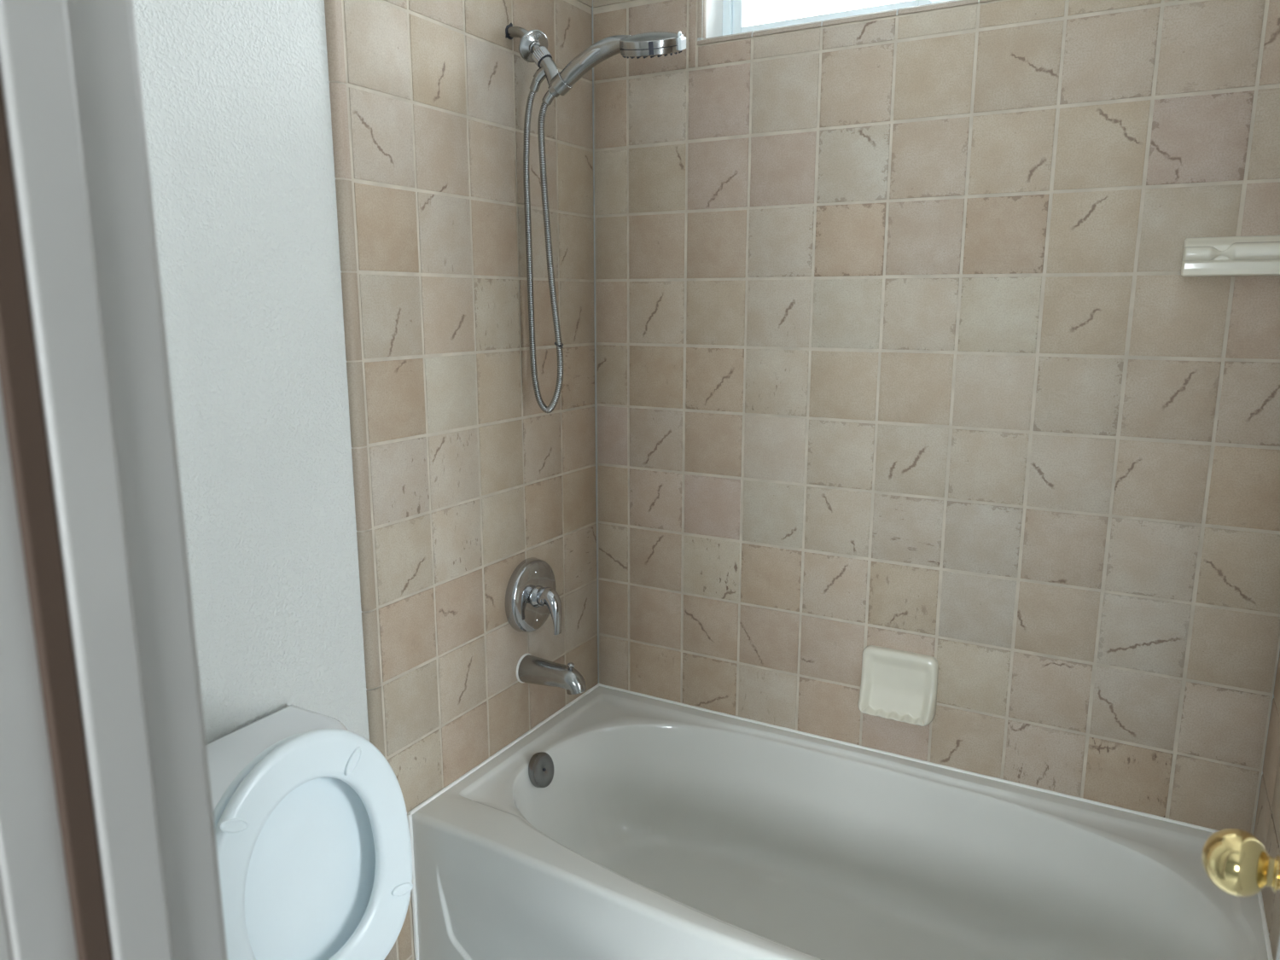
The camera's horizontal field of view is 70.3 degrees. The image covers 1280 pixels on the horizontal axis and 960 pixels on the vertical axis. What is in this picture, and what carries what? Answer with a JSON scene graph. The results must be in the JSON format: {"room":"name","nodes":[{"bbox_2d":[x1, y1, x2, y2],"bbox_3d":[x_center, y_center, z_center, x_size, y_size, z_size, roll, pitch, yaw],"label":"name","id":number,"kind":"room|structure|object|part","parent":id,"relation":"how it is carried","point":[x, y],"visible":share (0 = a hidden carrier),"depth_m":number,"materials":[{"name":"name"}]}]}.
{"room":"bathroom","nodes":[
{"label":"bathroom","id":0,"kind":"room"},
{"bbox_2d":[133,0,378,744],"bbox_3d":[-0.553,-0.114,1.756,0.120,2.440,1.829,6,13,29],"label":"wall","id":1,"kind":"structure","parent":0,"point":[235,93],"depth_m":1.48,"materials":[{"name":"white paint"}]},
{"bbox_2d":[324,0,598,959],"bbox_3d":[-0.325,-0.043,2.047,0.014,2.191,0.831,6,13,29],"label":"tiled wall","id":2,"kind":"structure","parent":0,"point":[461,477],"depth_m":1.91,"materials":[{"name":"tile"}]},
{"bbox_2d":[505,557,562,634],"bbox_3d":[-0.229,0.281,2.170,0.098,0.181,0.181,6,13,29],"label":"shower valve","id":3,"kind":"object","parent":2,"relation":"attached to","point":[531,595],"visible":1,"depth_m":2.15,"materials":[{"name":"silver metal"}]},
{"bbox_3d":[-0.214,0.310,2.167,0.062,0.109,0.045,6,13,29],"label":"lever","id":4,"kind":"part","parent":3,"relation":"part of","materials":[{"name":"silver metal"}]},
{"bbox_2d":[505,23,572,95],"bbox_3d":[-0.217,-0.889,1.916,0.165,0.162,0.062,6,13,29],"label":"shower arm","id":5,"kind":"object","parent":2,"relation":"attached to","point":[533,44],"visible":0.97,"depth_m":1.90,"materials":[{"name":"silver metal"}]},
{"bbox_2d":[523,77,564,413],"bbox_3d":[-0.211,-0.501,1.986,0.104,0.714,0.024,6,13,29],"label":"shower hose","id":6,"kind":"object","parent":5,"relation":"hanging from","point":[549,97],"visible":1,"depth_m":1.98,"materials":[{"name":"silver metal"}]},
{"bbox_2d":[548,30,686,97],"bbox_3d":[-0.052,-0.844,1.830,0.314,0.109,0.126,6,13,29],"label":"shower head","id":7,"kind":"object","parent":5,"relation":"attached to","point":[650,43],"visible":0.98,"depth_m":1.78,"materials":[{"name":"silver metal"}]},
{"bbox_3d":[-0.102,-0.846,1.859,0.199,0.101,0.038,6,13,29],"label":"handle","id":8,"kind":"part","parent":7,"relation":"part of","materials":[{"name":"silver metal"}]},
{"bbox_2d":[516,653,587,694],"bbox_3d":[-0.205,0.464,2.170,0.177,0.077,0.072,6,13,29],"label":"tub spout","id":9,"kind":"object","parent":2,"relation":"attached to","point":[530,669],"visible":1,"depth_m":2.15,"materials":[{"name":"silver metal"}]},
{"bbox_3d":[-0.163,0.442,2.141,0.017,0.023,0.017,6,13,29],"label":"diverter knob","id":10,"kind":"part","parent":9,"relation":"part of","materials":[{"name":"silver metal"}]},
{"bbox_2d":[591,0,1279,834],"bbox_3d":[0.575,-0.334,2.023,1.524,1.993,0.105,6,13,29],"label":"tiled wall","id":11,"kind":"structure","parent":0,"point":[902,342],"depth_m":1.93,"materials":[{"name":"tile"}]},
{"bbox_2d":[722,0,953,35],"bbox_3d":[0.614,-1.151,1.937,0.926,0.325,0.060,6,13,29],"label":"window","id":12,"kind":"structure","parent":11,"relation":"in","point":[733,10],"depth_m":2.10,"materials":[{"name":"white plastic"}]},
{"bbox_3d":[0.614,-1.151,1.937,0.926,0.325,0.060,6,13,29],"label":"frame","id":13,"kind":"part","parent":12,"relation":"part of","materials":[{"name":"white plastic"}]},
{"bbox_3d":[0.807,-1.133,1.847,0.458,0.285,0.020,6,13,29],"label":"sash","id":14,"kind":"part","parent":12,"relation":"part of","materials":[{"name":"white plastic"}]},
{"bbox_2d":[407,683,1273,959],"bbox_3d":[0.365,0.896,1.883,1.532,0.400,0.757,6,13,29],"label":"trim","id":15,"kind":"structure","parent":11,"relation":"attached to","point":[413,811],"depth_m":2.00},
{"bbox_2d":[857,645,939,726],"bbox_3d":[0.587,0.473,2.080,0.172,0.156,0.056,6,13,29],"label":"soap dish","id":16,"kind":"object","parent":11,"relation":"attached to","point":[896,684],"visible":1,"depth_m":2.09,"materials":[{"name":"beige ceramic"}]},
{"bbox_2d":[1180,234,1279,277],"bbox_3d":[1.092,-0.400,1.621,0.216,0.072,0.056,6,13,29],"label":"soap shelf","id":17,"kind":"object","parent":11,"relation":"attached to","point":[1244,255],"visible":1,"depth_m":1.63,"materials":[{"name":"beige ceramic"}]},
{"bbox_2d":[1253,651,1279,959],"bbox_3d":[1.016,0.102,1.309,0.014,2.191,0.831,6,13,29],"label":"tiled wall","id":18,"kind":"structure","parent":0,"point":[1266,829],"depth_m":1.64,"materials":[{"name":"tile"}]},
{"bbox_3d":[-0.463,1.444,0.408,4.440,0.100,4.570,6,13,29],"label":"floor","id":19,"kind":"structure","parent":0,"visible":0},
{"bbox_2d":[206,704,413,959],"bbox_3d":[-0.406,0.788,1.336,0.685,0.830,0.382,6,13,29],"label":"toilet","id":20,"kind":"object","parent":19,"relation":"on","point":[313,845],"visible":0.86,"depth_m":1.38,"materials":[{"name":"white ceramic"}]},
{"bbox_3d":[-0.626,0.447,1.395,0.179,0.032,0.382,6,13,29],"label":"tank lid","id":21,"kind":"part","parent":20,"relation":"part of","materials":[{"name":"white ceramic"}]},
{"bbox_2d":[412,686,1268,959],"bbox_3d":[0.359,0.902,1.873,1.522,0.400,0.775,6,13,29],"label":"bathtub","id":22,"kind":"object","parent":19,"relation":"on","point":[623,826],"visible":1,"depth_m":1.99,"materials":[{"name":"white ceramic"}]},
{"bbox_3d":[-0.233,0.685,2.148,0.038,0.080,0.081,6,13,29],"label":"overflow plate","id":23,"kind":"part","parent":22,"relation":"part of","materials":[{"name":"metal"}]},
{"bbox_3d":[-0.269,0.131,0.503,4.200,2.440,0.121,6,13,29],"label":"wall","id":24,"kind":"structure","parent":0,"visible":0},
{"bbox_2d":[0,0,227,959],"bbox_3d":[-0.044,0.348,0.416,0.652,2.048,0.121,6,13,29],"label":"trim","id":25,"kind":"structure","parent":24,"relation":"attached to","point":[107,848],"depth_m":0.50,"materials":[{"name":"white paint"}]},
{"bbox_2d":[1201,827,1279,959],"bbox_3d":[0.457,0.327,0.550,0.171,2.013,0.610,6,13,29],"label":"door","id":26,"kind":"structure","parent":24,"relation":"in","point":[1236,861],"depth_m":0.79,"materials":[{"name":"gold metal"}]},
{"bbox_3d":[0.535,0.340,0.798,0.070,0.059,0.062,6,13,29],"label":"knob","id":27,"kind":"part","parent":26,"relation":"part of","materials":[{"name":"gold metal"}]}
]}

